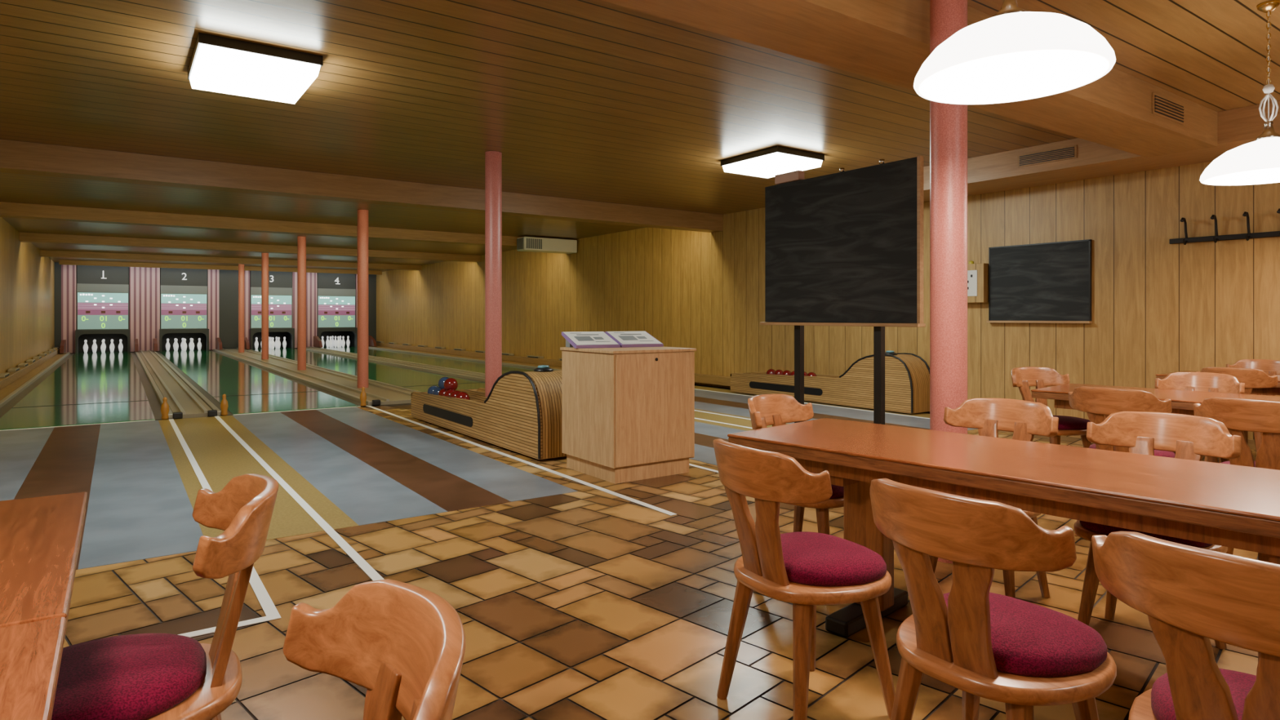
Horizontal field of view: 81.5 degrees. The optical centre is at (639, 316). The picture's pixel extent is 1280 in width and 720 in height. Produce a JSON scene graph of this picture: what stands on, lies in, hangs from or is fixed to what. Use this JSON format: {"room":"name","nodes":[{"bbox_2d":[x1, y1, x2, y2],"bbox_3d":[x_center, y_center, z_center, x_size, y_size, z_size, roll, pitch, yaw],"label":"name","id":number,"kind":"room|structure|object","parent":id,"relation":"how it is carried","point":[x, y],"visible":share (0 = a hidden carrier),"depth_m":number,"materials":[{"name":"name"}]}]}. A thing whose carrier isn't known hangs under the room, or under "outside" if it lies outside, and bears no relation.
{"room":"sports facility","nodes":[
{"label":"sports facility","id":0,"kind":"room"},
{"bbox_2d":[0,217,54,373],"bbox_3d":[-10.324,-0.225,11.567,0.150,3.150,36.000,0,0,-35],"label":"wall","id":1,"kind":"structure","parent":0,"point":[27,278],"depth_m":16.57,"materials":[{"name":"brown wood"}]},
{"bbox_2d":[75,266,317,328],"bbox_3d":[-16.372,-0.225,29.409,10.770,3.150,0.150,0,0,-35],"label":"curtain","id":2,"kind":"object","parent":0,"point":[76,266],"depth_m":28.09,"materials":[{"name":"grey"}]},
{"bbox_2d":[0,0,1279,273],"bbox_3d":[-5.979,-1.860,14.621,10.770,0.120,36.300,0,0,-35],"label":"ceiling","id":3,"kind":"structure","parent":0,"point":[596,100],"depth_m":6.28,"materials":[{"name":"brown wood"}]},
{"bbox_2d":[58,259,238,270],"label":"beam","id":4,"kind":"structure","parent":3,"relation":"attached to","point":[184,266],"depth_m":24.92,"materials":[{"name":"brown wood"}]},
{"bbox_2d":[40,249,422,270],"bbox_3d":[-12.051,-1.714,23.260,10.468,0.169,0.320,0,0,-35],"label":"ceiling beam","id":5,"kind":"structure","parent":3,"relation":"attached to","point":[57,254],"depth_m":22.37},
{"bbox_2d":[18,231,480,262],"bbox_3d":[-9.061,-1.707,19.006,10.468,0.184,0.320,0,0,-35],"label":"ceiling beam","id":6,"kind":"structure","parent":3,"relation":"attached to","point":[23,237],"depth_m":18.08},
{"bbox_2d":[244,266,261,271],"label":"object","id":7,"kind":"object","parent":3,"relation":"attached to","point":[246,268],"depth_m":26.74,"materials":[{"name":"brown wood"}]},
{"bbox_2d":[187,32,322,103],"bbox_3d":[-2.752,-1.732,5.290,0.740,0.134,0.900,0,0,-35],"label":"ceiling light fixture","id":8,"kind":"object","parent":3,"relation":"attached to","point":[220,64],"depth_m":5.07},
{"bbox_2d":[0,201,521,247],"bbox_3d":[-6.014,-1.694,14.670,10.468,0.209,0.320,0,0,-35],"label":"ceiling beam","id":9,"kind":"structure","parent":3,"relation":"attached to","point":[9,210],"depth_m":13.44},
{"bbox_2d":[268,266,297,271],"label":"beam","id":10,"kind":"structure","parent":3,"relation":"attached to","point":[270,268],"depth_m":27.32,"materials":[{"name":"brown wood"}]},
{"bbox_2d":[306,268,357,274],"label":"beam","id":11,"kind":"structure","parent":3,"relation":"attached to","point":[308,270],"depth_m":28.30,"materials":[{"name":"brown wood"}]},
{"bbox_2d":[0,138,723,232],"bbox_3d":[-2.909,-1.654,10.252,10.468,0.289,0.320,0,0,-35],"label":"ceiling beam","id":12,"kind":"structure","parent":3,"relation":"attached to","point":[24,157],"depth_m":9.22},
{"bbox_2d":[720,146,824,177],"bbox_3d":[1.491,-1.732,8.418,0.740,0.134,0.900,0,0,-35],"label":"ceiling light fixture","id":13,"kind":"object","parent":3,"relation":"attached to","point":[769,162],"depth_m":8.20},
{"bbox_2d":[601,0,1217,157],"bbox_3d":[0.981,-1.647,3.996,9.639,0.304,0.550,0,0,-35],"label":"ceiling beam","id":14,"kind":"structure","parent":3,"relation":"attached to","point":[886,41],"depth_m":4.26,"materials":[{"name":"wood"}]},
{"bbox_2d":[913,0,1115,104],"bbox_3d":[1.306,-1.317,2.629,0.636,0.963,0.636,0,0,-35],"label":"pendant lamp","id":15,"kind":"object","parent":3,"relation":"hanging from","point":[1015,54],"visible":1,"depth_m":2.64,"materials":[{"name":"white glass"}]},
{"bbox_2d":[1017,144,1076,167],"bbox_3d":[4.228,-1.665,7.738,0.021,0.130,0.600,0,0,-35],"label":"ceiling vent","id":16,"kind":"object","parent":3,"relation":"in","point":[1068,152],"visible":1,"depth_m":7.72,"materials":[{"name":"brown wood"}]},
{"bbox_2d":[1151,93,1184,124],"bbox_3d":[4.214,-1.650,5.918,0.600,0.160,0.021,0,0,-35],"label":"ceiling vent","id":17,"kind":"object","parent":3,"relation":"in","point":[1163,107],"visible":1,"depth_m":5.89,"materials":[{"name":"brown wood"}]},
{"bbox_2d":[1199,0,1279,185],"bbox_3d":[3.618,-1.302,4.278,0.636,0.993,0.636,0,0,-35],"label":"pendant lamp","id":18,"kind":"object","parent":3,"relation":"hanging from","point":[1257,162],"visible":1,"depth_m":4.26,"materials":[{"name":"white glass"}]},
{"bbox_2d":[62,346,1257,719],"bbox_3d":[-5.944,1.300,14.586,10.632,0.100,36.098,0,0,-35],"label":"floor","id":19,"kind":"structure","parent":0,"point":[588,602],"depth_m":3.16,"materials":[{"name":"tile"}]},
{"bbox_2d":[0,617,66,719],"bbox_3d":[-0.841,0.875,0.414,0.760,0.750,1.500,0,0,-35],"label":"dining table","id":20,"kind":"object","parent":19,"relation":"on","point":[31,653],"visible":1,"depth_m":1.06,"materials":[{"name":"brown wood"}]},
{"bbox_2d":[0,346,66,400],"bbox_3d":[-12.963,1.127,15.762,0.345,0.253,21.900,0,0,-35],"label":"wall ledge","id":21,"kind":"object","parent":19,"relation":"on","point":[11,380],"visible":1,"depth_m":15.22,"materials":[{"name":"brown wood"}]},
{"bbox_2d":[59,339,66,353],"bbox_3d":[-18.710,0.970,24.099,0.100,0.400,1.150,0,0,-35],"label":"guard","id":22,"kind":"object","parent":21,"relation":"on","point":[63,344],"visible":1,"depth_m":23.87,"materials":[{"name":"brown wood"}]},
{"bbox_2d":[0,492,87,644],"bbox_3d":[-1.584,0.875,1.472,0.760,0.750,1.070,0,0,-35],"label":"dining table","id":23,"kind":"object","parent":19,"relation":"on","point":[40,537],"visible":0.79,"depth_m":1.56,"materials":[{"name":"brown wood"}]},
{"bbox_2d":[0,350,173,430],"bbox_3d":[-12.862,1.222,17.606,1.920,0.063,22.200,0,0,-35],"label":"lane","id":24,"kind":"object","parent":19,"relation":"on","point":[82,388],"visible":0.88,"depth_m":11.77,"materials":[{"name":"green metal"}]},
{"bbox_2d":[133,338,138,351],"bbox_3d":[-17.098,0.970,25.232,0.100,0.400,1.150,0,0,-35],"label":"guard","id":25,"kind":"object","parent":24,"relation":"on","point":[135,340],"visible":1,"depth_m":24.92,"materials":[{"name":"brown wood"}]},
{"bbox_2d":[51,473,278,719],"bbox_3d":[-1.082,0.820,1.624,0.539,0.866,0.517,0,0,-31],"label":"dining chair","id":26,"kind":"object","parent":19,"relation":"on","point":[140,676],"visible":0.94,"depth_m":1.58,"materials":[{"name":"brown wood"}]},
{"bbox_2d":[51,633,206,719],"bbox_3d":[-1.139,0.766,1.586,0.370,0.069,0.420,0,0,-31],"label":"cushion","id":27,"kind":"object","parent":26,"relation":"on","point":[140,676],"depth_m":1.53,"materials":[{"name":"fabric"}]},
{"bbox_2d":[160,397,168,419],"bbox_3d":[-5.751,1.110,9.000,0.090,0.268,0.090,0,0,-35],"label":"wooden skittle","id":28,"kind":"object","parent":19,"relation":"on","point":[165,406],"visible":1,"depth_m":8.97,"materials":[{"name":"brown wood"}]},
{"bbox_2d":[137,350,217,418],"bbox_3d":[-11.410,1.212,17.600,0.470,0.083,20.680,0,0,-35],"label":"divider","id":29,"kind":"object","parent":19,"relation":"on","point":[183,402],"visible":1,"depth_m":11.82,"materials":[{"name":"brown"}]},
{"bbox_2d":[54,262,376,353],"bbox_3d":[-15.542,-0.274,28.227,10.466,3.048,1.860,0,0,-35],"label":"wall","id":30,"kind":"structure","parent":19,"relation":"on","point":[221,286],"depth_m":27.14,"materials":[{"name":"grey"}]},
{"bbox_2d":[76,292,128,329],"bbox_3d":[-18.404,-0.190,25.491,1.440,1.280,0.124,0,0,-35],"label":"display","id":31,"kind":"object","parent":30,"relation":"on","point":[95,310],"visible":1,"depth_m":25.44,"materials":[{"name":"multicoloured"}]},
{"bbox_2d":[76,283,128,292],"bbox_3d":[-18.402,-0.970,25.488,1.440,0.280,0.130,0,0,-35],"label":"hood","id":32,"kind":"object","parent":30,"relation":"attached to","point":[81,287],"depth_m":25.43,"materials":[{"name":"grey"}]},
{"bbox_2d":[78,325,129,351],"bbox_3d":[-19.268,0.800,26.720,1.560,0.900,0.040,0,0,-35],"label":"pin","id":33,"kind":"object","parent":30,"relation":"hanging from","point":[89,337],"depth_m":26.67,"materials":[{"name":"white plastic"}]},
{"bbox_2d":[160,325,204,349],"bbox_3d":[-17.329,0.800,28.083,1.560,0.900,0.040,0,0,-35],"label":"pin","id":34,"kind":"object","parent":30,"relation":"hanging from","point":[171,336],"depth_m":28.07,"materials":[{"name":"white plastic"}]},
{"bbox_2d":[160,293,207,328],"bbox_3d":[-16.465,-0.190,26.854,1.440,1.280,0.124,0,0,-35],"label":"display","id":35,"kind":"object","parent":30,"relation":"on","point":[178,310],"visible":1,"depth_m":26.80,"materials":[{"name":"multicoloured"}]},
{"bbox_2d":[160,284,207,293],"bbox_3d":[-16.463,-0.970,26.851,1.440,0.280,0.130,0,0,-35],"label":"hood","id":36,"kind":"object","parent":30,"relation":"attached to","point":[185,289],"depth_m":26.81,"materials":[{"name":"grey"}]},
{"bbox_2d":[249,325,286,347],"bbox_3d":[-14.989,0.800,29.727,1.560,0.900,0.040,0,0,-35],"label":"pin","id":37,"kind":"object","parent":30,"relation":"hanging from","point":[258,335],"depth_m":29.86,"materials":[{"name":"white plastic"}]},
{"bbox_2d":[250,294,292,328],"bbox_3d":[-14.125,-0.190,28.498,1.440,1.280,0.124,0,0,-35],"label":"display","id":38,"kind":"object","parent":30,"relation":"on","point":[280,306],"visible":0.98,"depth_m":28.52,"materials":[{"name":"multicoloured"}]},
{"bbox_2d":[250,287,292,295],"bbox_3d":[-14.124,-0.970,28.496,1.440,0.280,0.130,0,0,-35],"label":"hood","id":39,"kind":"object","parent":30,"relation":"attached to","point":[254,291],"depth_m":28.52,"materials":[{"name":"grey"}]},
{"bbox_2d":[316,324,347,346],"bbox_3d":[-13.050,0.800,31.090,1.560,0.900,0.040,0,0,-35],"label":"pin","id":40,"kind":"object","parent":30,"relation":"hanging from","point":[325,334],"depth_m":31.20,"materials":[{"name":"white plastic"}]},
{"bbox_2d":[317,295,355,328],"bbox_3d":[-12.186,-0.190,29.861,1.440,1.280,0.124,0,0,-35],"label":"display","id":41,"kind":"object","parent":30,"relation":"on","point":[333,311],"visible":1,"depth_m":29.80,"materials":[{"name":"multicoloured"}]},
{"bbox_2d":[317,288,355,296],"bbox_3d":[-12.185,-0.970,29.859,1.440,0.280,0.130,0,0,-35],"label":"hood","id":42,"kind":"object","parent":30,"relation":"attached to","point":[321,291],"depth_m":29.81,"materials":[{"name":"grey"}]},
{"bbox_2d":[220,394,228,415],"bbox_3d":[-5.235,1.110,9.362,0.090,0.268,0.090,0,0,-35],"label":"wooden skittle","id":43,"kind":"object","parent":19,"relation":"on","point":[224,404],"visible":1,"depth_m":9.34,"materials":[{"name":"brown wood"}]},
{"bbox_2d":[152,348,372,416],"bbox_3d":[-10.923,1.222,18.968,1.920,0.063,22.200,0,0,-35],"label":"lane","id":44,"kind":"object","parent":19,"relation":"on","point":[249,386],"visible":0.85,"depth_m":13.14,"materials":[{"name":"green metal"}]},
{"bbox_2d":[152,338,157,351],"bbox_3d":[-16.656,0.970,25.543,0.100,0.400,1.150,0,0,-35],"label":"guard","id":45,"kind":"object","parent":44,"relation":"on","point":[154,340],"visible":1,"depth_m":25.27,"materials":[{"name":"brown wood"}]},
{"bbox_2d":[0,406,577,569],"bbox_3d":[-3.988,1.250,6.517,4.410,0.005,6.050,0,0,-35],"label":"bowling approach","id":46,"kind":"object","parent":19,"relation":"on","point":[355,466],"visible":0.94,"depth_m":5.96,"materials":[{"name":"laminate"}]},
{"bbox_2d":[217,347,413,405],"bbox_3d":[-9.270,1.212,19.103,0.960,0.083,20.680,0,0,-35],"label":"divider","id":47,"kind":"object","parent":19,"relation":"on","point":[379,393],"visible":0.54,"depth_m":14.04,"materials":[{"name":"brown"}]},
{"bbox_2d":[215,337,222,349],"bbox_3d":[-15.085,0.970,26.647,0.100,0.400,1.150,0,0,-35],"label":"guard","id":48,"kind":"object","parent":47,"relation":"on","point":[218,341],"visible":1,"depth_m":26.52,"materials":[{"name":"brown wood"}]},
{"bbox_2d":[238,264,244,352],"bbox_3d":[-13.376,-0.296,24.945,0.180,3.003,0.180,0,0,-35],"label":"support column","id":49,"kind":"structure","parent":47,"relation":"on","point":[241,267],"depth_m":24.87,"materials":[{"name":"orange paint"}]},
{"bbox_2d":[244,337,249,349],"bbox_3d":[-14.382,0.970,27.141,0.100,0.400,1.150,0,0,-35],"label":"guard","id":50,"kind":"object","parent":47,"relation":"on","point":[246,345],"visible":0.76,"depth_m":26.88,"materials":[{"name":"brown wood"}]},
{"bbox_2d":[261,253,268,359],"bbox_3d":[-10.558,-0.296,20.936,0.180,3.003,0.180,0,0,-35],"label":"support column","id":51,"kind":"structure","parent":47,"relation":"on","point":[264,256],"depth_m":20.86,"materials":[{"name":"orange paint"}]},
{"bbox_2d":[297,235,306,369],"bbox_3d":[-7.626,-0.296,16.764,0.180,3.003,0.180,0,0,-35],"label":"support column","id":52,"kind":"structure","parent":47,"relation":"on","point":[301,241],"depth_m":16.69,"materials":[{"name":"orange paint"}]},
{"bbox_2d":[357,209,368,387],"bbox_3d":[-4.693,-0.296,12.591,0.180,3.003,0.180,0,0,-35],"label":"support column","id":53,"kind":"structure","parent":47,"relation":"on","point":[362,215],"depth_m":12.51,"materials":[{"name":"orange paint"}]},
{"bbox_2d":[244,346,484,391],"bbox_3d":[-8.583,1.222,20.613,1.920,0.063,22.200,0,0,-35],"label":"lane","id":54,"kind":"object","parent":19,"relation":"on","point":[410,378],"visible":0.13,"depth_m":16.63,"materials":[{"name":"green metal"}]},
{"bbox_2d":[282,578,465,719],"bbox_3d":[-0.479,0.820,0.870,0.539,0.866,0.517,0,0,-34],"label":"dining chair","id":55,"kind":"object","parent":19,"relation":"on","point":[404,643],"visible":1,"depth_m":1.05,"materials":[{"name":"brown wood"}]},
{"bbox_2d":[306,346,484,377],"bbox_3d":[-7.131,1.212,20.607,0.470,0.083,20.680,0,0,-35],"label":"divider","id":56,"kind":"object","parent":19,"relation":"on","point":[413,364],"visible":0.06,"depth_m":18.37,"materials":[{"name":"brown"}]},
{"bbox_2d":[315,346,560,374],"bbox_3d":[-6.644,1.222,21.976,1.920,0.063,22.200,0,0,-35],"label":"lane","id":57,"kind":"object","parent":19,"relation":"on","point":[477,366],"visible":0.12,"depth_m":20.95,"materials":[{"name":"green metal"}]},
{"bbox_2d":[313,336,322,347],"bbox_3d":[-12.369,0.970,28.556,0.100,0.400,1.150,0,0,-35],"label":"guard","id":58,"kind":"object","parent":57,"relation":"on","point":[317,341],"visible":1,"depth_m":28.46,"materials":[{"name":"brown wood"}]},
{"bbox_2d":[0,388,929,637],"bbox_3d":[-1.246,1.246,7.723,9.444,0.003,7.330,0,0,-35],"label":"floor line marking","id":59,"kind":"object","parent":19,"relation":"on","point":[270,611],"visible":0.48,"depth_m":5.23,"materials":[{"name":"white"}]},
{"bbox_2d":[360,386,366,406],"bbox_3d":[-3.841,1.110,10.318,0.090,0.268,0.090,0,0,-35],"label":"wooden skittle","id":60,"kind":"object","parent":59,"relation":"on","point":[362,395],"visible":1,"depth_m":10.29,"materials":[{"name":"brown wood"}]},
{"bbox_2d":[411,364,566,459],"bbox_3d":[-1.480,0.840,8.018,0.904,0.780,3.418,0,0,-35],"label":"bowling ball return","id":61,"kind":"object","parent":19,"relation":"on","point":[521,413],"visible":0.6,"depth_m":6.83,"materials":[{"name":"brown wood"}]},
{"bbox_2d":[427,385,438,394],"bbox_3d":[-2.435,0.898,8.800,0.160,0.160,0.160,0,0,-35],"label":"ball","id":62,"kind":"object","parent":61,"relation":"on","point":[431,388],"visible":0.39,"depth_m":8.74,"materials":[{"name":"blue"}]},
{"bbox_2d":[438,377,448,389],"bbox_3d":[-2.253,0.778,8.598,0.160,0.160,0.160,0,0,-35],"label":"ball","id":63,"kind":"object","parent":61,"relation":"on","point":[442,380],"visible":0.48,"depth_m":8.54,"materials":[{"name":"blue"}]},
{"bbox_2d":[443,377,457,390],"bbox_3d":[-2.150,0.778,8.450,0.160,0.160,0.160,0,0,-35],"label":"ball","id":64,"kind":"object","parent":61,"relation":"on","point":[450,383],"visible":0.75,"depth_m":8.39,"materials":[{"name":"red"}]},
{"bbox_2d":[455,391,470,399],"bbox_3d":[-1.929,0.898,8.080,0.160,0.160,0.160,0,0,-35],"label":"ball","id":65,"kind":"object","parent":61,"relation":"on","point":[463,395],"visible":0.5,"depth_m":8.03,"materials":[{"name":"red"}]},
{"bbox_2d":[484,373,566,459],"bbox_3d":[-0.838,0.870,7.105,0.880,0.720,1.150,0,0,-35],"label":"hood","id":66,"kind":"object","parent":61,"relation":"attached to","point":[523,411],"depth_m":6.61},
{"bbox_2d":[484,151,502,396],"bbox_3d":[-1.610,-0.274,8.170,0.180,3.048,0.180,0,0,-35],"label":"support column","id":67,"kind":"structure","parent":19,"relation":"on","point":[493,159],"depth_m":8.10,"materials":[{"name":"pink paint"}]},
{"bbox_2d":[368,341,730,386],"bbox_3d":[-4.782,1.127,21.512,0.575,0.253,21.900,0,0,-35],"label":"wall ledge","id":68,"kind":"object","parent":19,"relation":"on","point":[531,360],"visible":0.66,"depth_m":20.05,"materials":[{"name":"brown wood"}]},
{"bbox_2d":[368,335,376,346],"bbox_3d":[-10.733,0.970,29.706,0.100,0.400,1.150,0,0,-35],"label":"guard","id":69,"kind":"object","parent":68,"relation":"on","point":[371,341],"visible":0.82,"depth_m":29.57,"materials":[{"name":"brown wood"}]},
{"bbox_2d":[527,355,543,358],"bbox_3d":[-2.657,1.025,18.850,0.130,0.050,0.700,0,0,-35],"label":"vent","id":70,"kind":"object","parent":68,"relation":"attached to","point":[528,356],"depth_m":18.77,"materials":[{"name":"grey"}]},
{"bbox_2d":[560,346,696,484],"bbox_3d":[-0.103,0.752,6.051,0.794,0.995,0.824,0,0,-35],"label":"base cabinet","id":71,"kind":"object","parent":19,"relation":"on","point":[628,414],"visible":0.94,"depth_m":5.73,"materials":[{"name":"brown wood"}]},
{"bbox_2d":[561,331,663,348],"bbox_3d":[-0.230,0.191,6.239,0.785,0.126,0.340,0,0,-26],"label":"sheets","id":72,"kind":"object","parent":71,"relation":"on","point":[577,340],"visible":1,"depth_m":6.19,"materials":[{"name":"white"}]},
{"bbox_2d":[747,393,844,534],"bbox_3d":[0.782,0.820,3.516,0.539,0.866,0.517,0,0,43],"label":"dining chair","id":73,"kind":"object","parent":19,"relation":"on","point":[765,410],"visible":0.39,"depth_m":3.67,"materials":[{"name":"brown wood"}]},
{"bbox_2d":[809,471,844,498],"bbox_3d":[0.834,0.766,3.472,0.370,0.069,0.420,0,0,43],"label":"cushion","id":74,"kind":"object","parent":73,"relation":"on","point":[837,491],"depth_m":3.27,"materials":[{"name":"fabric"}]},
{"bbox_2d":[712,438,895,719],"bbox_3d":[0.507,0.820,2.360,0.539,0.866,0.517,0,0,-30],"label":"dining chair","id":75,"kind":"object","parent":19,"relation":"on","point":[806,570],"visible":0.99,"depth_m":2.23,"materials":[{"name":"brown wood"}]},
{"bbox_2d":[780,531,886,586],"bbox_3d":[0.564,0.766,2.397,0.370,0.069,0.420,0,0,-30],"label":"cushion","id":76,"kind":"object","parent":75,"relation":"on","point":[811,559],"depth_m":2.26,"materials":[{"name":"fabric"}]},
{"bbox_2d":[688,385,977,465],"bbox_3d":[0.782,1.250,9.870,4.410,0.005,6.050,0,0,-35],"label":"bowling approach","id":77,"kind":"object","parent":19,"relation":"on","point":[729,404],"visible":0.08,"depth_m":9.25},
{"bbox_2d":[730,350,929,413],"bbox_3d":[2.648,0.840,10.919,0.474,0.780,3.418,0,0,-35],"label":"bowling ball return","id":78,"kind":"object","parent":77,"relation":"on","point":[907,375],"visible":0.86,"depth_m":10.04,"materials":[{"name":"brown wood"}]},
{"bbox_2d":[730,371,839,404],"bbox_3d":[2.312,1.040,11.397,0.450,0.380,2.250,0,0,-35],"label":"tray","id":79,"kind":"object","parent":78,"relation":"on","point":[824,388],"depth_m":11.17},
{"bbox_2d":[839,355,929,413],"bbox_3d":[3.290,0.870,10.006,0.450,0.720,1.150,0,0,-35],"label":"hood","id":80,"kind":"object","parent":78,"relation":"attached to","point":[907,378],"depth_m":9.66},
{"bbox_2d":[760,155,925,424],"bbox_3d":[1.713,-0.032,6.380,0.580,2.557,1.690,0,0,-35],"label":"blackboard","id":81,"kind":"object","parent":19,"relation":"on","point":[842,248],"visible":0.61,"depth_m":6.21,"materials":[{"name":"stone"}]},
{"bbox_2d":[929,0,967,563],"bbox_3d":[1.598,-0.274,3.849,0.180,3.048,0.180,0,0,-35],"label":"support column","id":82,"kind":"structure","parent":19,"relation":"on","point":[948,122],"depth_m":3.77,"materials":[{"name":"pink paint"}]},
{"bbox_2d":[869,478,1116,719],"bbox_3d":[0.845,0.820,1.801,0.539,0.866,0.517,0,0,-35],"label":"dining chair","id":83,"kind":"object","parent":19,"relation":"on","point":[1021,655],"visible":1,"depth_m":1.66,"materials":[{"name":"brown wood"}]},
{"bbox_2d":[943,592,1106,677],"bbox_3d":[0.899,0.766,1.842,0.370,0.069,0.420,0,0,-35],"label":"cushion","id":84,"kind":"object","parent":83,"relation":"on","point":[1028,639],"depth_m":1.70,"materials":[{"name":"fabric"}]},
{"bbox_2d":[928,397,1058,598],"bbox_3d":[1.559,0.820,3.334,0.539,0.866,0.517,0,0,-43],"label":"dining chair","id":85,"kind":"object","parent":19,"relation":"on","point":[1026,419],"visible":0.42,"depth_m":3.45,"materials":[{"name":"brown wood"}]},
{"bbox_2d":[727,417,1279,661],"bbox_3d":[1.411,0.875,2.597,0.750,0.750,2.250,0,0,-43],"label":"dining table","id":86,"kind":"object","parent":19,"relation":"on","point":[1217,504],"visible":0.77,"depth_m":2.46,"materials":[{"name":"brown wood"}]},
{"bbox_2d":[1011,366,1091,448],"bbox_3d":[3.049,0.820,5.501,0.517,0.866,0.539,0,0,-13],"label":"dining chair","id":87,"kind":"object","parent":19,"relation":"on","point":[1024,377],"visible":0.48,"depth_m":5.66,"materials":[{"name":"brown wood"}]},
{"bbox_2d":[1053,415,1090,430],"bbox_3d":[3.068,0.766,5.435,0.420,0.069,0.370,0,0,-13],"label":"cushion","id":88,"kind":"object","parent":87,"relation":"on","point":[1065,423],"depth_m":5.27,"materials":[{"name":"fabric"}]},
{"bbox_2d":[1068,386,1175,537],"bbox_3d":[2.736,0.820,4.197,0.539,0.866,0.517,0,0,-39],"label":"dining chair","id":89,"kind":"object","parent":19,"relation":"on","point":[1097,402],"visible":0.4,"depth_m":4.05,"materials":[{"name":"brown wood"}]},
{"bbox_2d":[1088,444,1175,457],"bbox_3d":[2.791,0.766,4.238,0.370,0.069,0.420,0,0,-39],"label":"cushion","id":90,"kind":"object","parent":89,"relation":"on","point":[1157,452],"depth_m":4.09,"materials":[{"name":"fabric"}]},
{"bbox_2d":[1031,383,1279,417],"bbox_3d":[3.672,0.875,4.494,0.750,0.750,2.200,0,0,-41],"label":"dining table","id":91,"kind":"object","parent":19,"relation":"on","point":[1183,402],"visible":0.29,"depth_m":4.85,"materials":[{"name":"brown wood"}]},
{"bbox_2d":[1073,411,1241,649],"bbox_3d":[1.944,0.820,2.829,0.539,0.866,0.517,0,0,-43],"label":"dining chair","id":92,"kind":"object","parent":19,"relation":"on","point":[1193,437],"visible":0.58,"depth_m":2.91,"materials":[{"name":"brown wood"}]},
{"bbox_2d":[1080,520,1212,547],"bbox_3d":[1.896,0.766,2.780,0.370,0.069,0.420,0,0,-43],"label":"cushion","id":93,"kind":"object","parent":92,"relation":"on","point":[1086,528],"depth_m":2.70,"materials":[{"name":"fabric"}]},
{"bbox_2d":[1091,531,1279,719],"bbox_3d":[1.149,0.820,1.360,0.539,0.866,0.517,0,0,-36],"label":"dining chair","id":94,"kind":"object","parent":19,"relation":"on","point":[1190,596],"visible":1,"depth_m":1.27,"materials":[{"name":"brown wood"}]},
{"bbox_2d":[1151,668,1256,719],"bbox_3d":[1.205,0.766,1.398,0.370,0.069,0.420,0,0,-36],"label":"cushion","id":95,"kind":"object","parent":94,"relation":"on","point":[1240,683],"depth_m":1.48,"materials":[{"name":"fabric"}]},
{"bbox_2d":[1154,372,1244,462],"bbox_3d":[3.726,0.820,5.008,0.539,0.866,0.517,0,0,-40],"label":"dining chair","id":96,"kind":"object","parent":19,"relation":"on","point":[1191,381],"visible":0.32,"depth_m":5.14,"materials":[{"name":"brown wood"}]},
{"bbox_2d":[1155,370,1279,462],"bbox_3d":[5.381,0.875,5.815,0.720,0.750,2.100,0,0,-37],"label":"dining table","id":97,"kind":"object","parent":19,"relation":"on","point":[1275,390],"visible":0.22,"depth_m":5.94,"materials":[{"name":"brown wood"}]},
{"bbox_2d":[1193,397,1279,555],"bbox_3d":[3.038,0.820,3.627,0.539,0.866,0.517,0,0,-39],"label":"dining chair","id":98,"kind":"object","parent":19,"relation":"on","point":[1238,415],"visible":0.44,"depth_m":3.49,"materials":[{"name":"brown wood"}]},
{"bbox_2d":[1220,461,1255,466],"bbox_3d":[3.093,0.766,3.668,0.370,0.069,0.420,0,0,-39],"label":"cushion","id":99,"kind":"object","parent":98,"relation":"on","point":[1225,462],"depth_m":3.78,"materials":[{"name":"fabric"}]},
{"bbox_2d":[1195,366,1277,462],"bbox_3d":[4.675,0.820,5.787,0.539,0.866,0.517,0,0,-37],"label":"dining chair","id":100,"kind":"object","parent":19,"relation":"on","point":[1252,378],"visible":0.24,"depth_m":5.58,"materials":[{"name":"brown wood"}]},
{"bbox_2d":[1226,359,1279,395],"bbox_3d":[5.456,0.820,6.581,0.539,0.866,0.517,0,0,-35],"label":"dining chair","id":101,"kind":"object","parent":19,"relation":"on","point":[1269,366],"visible":0.14,"depth_m":6.72,"materials":[{"name":"brown wood"}]},
{"bbox_2d":[376,161,1279,439],"bbox_3d":[-1.635,-0.225,17.674,0.150,3.150,36.000,0,0,-35],"label":"wall","id":102,"kind":"structure","parent":0,"point":[1158,306],"depth_m":9.19,"materials":[{"name":"brown wood"}]},
{"bbox_2d":[516,236,577,253],"bbox_3d":[-2.115,-1.620,16.948,1.370,0.300,0.395,0,0,-35],"label":"air conditioner","id":103,"kind":"object","parent":102,"relation":"attached to","point":[532,244],"visible":1,"depth_m":16.75,"materials":[{"name":"white plastic"}]},
{"bbox_2d":[967,260,988,302],"bbox_3d":[4.130,-0.432,9.222,0.135,0.525,0.340,0,0,-35],"label":"wall control box","id":104,"kind":"object","parent":102,"relation":"attached to","point":[977,273],"visible":0.66,"depth_m":9.12,"materials":[{"name":"brown wood"}]},
{"bbox_2d":[986,239,1092,323],"bbox_3d":[4.597,-0.385,8.615,0.069,0.920,1.170,0,0,-35],"label":"blackboard","id":105,"kind":"object","parent":102,"relation":"attached to","point":[1047,282],"visible":1,"depth_m":8.58,"materials":[{"name":"stone"}]},
{"bbox_2d":[1168,208,1279,244],"bbox_3d":[5.748,-0.845,6.900,0.157,0.270,1.480,0,0,-35],"label":"hook rail","id":106,"kind":"object","parent":102,"relation":"attached to","point":[1249,235],"visible":1,"depth_m":7.15,"materials":[{"name":"black metal"}]},
{"bbox_2d":[1247,439,1255,449],"bbox_3d":[5.193,1.205,7.806,0.024,0.090,12.000,0,0,-35],"label":"baseboard","id":107,"kind":"structure","parent":102,"relation":"attached to","point":[1251,442],"depth_m":6.99,"materials":[{"name":"brown wood"}]},
{"bbox_2d":[923,100,1279,202],"bbox_3d":[5.697,-1.657,6.388,0.829,0.284,9.099,0,0,-35],"label":"duct","id":108,"kind":"object","parent":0,"point":[1236,127],"depth_m":7.56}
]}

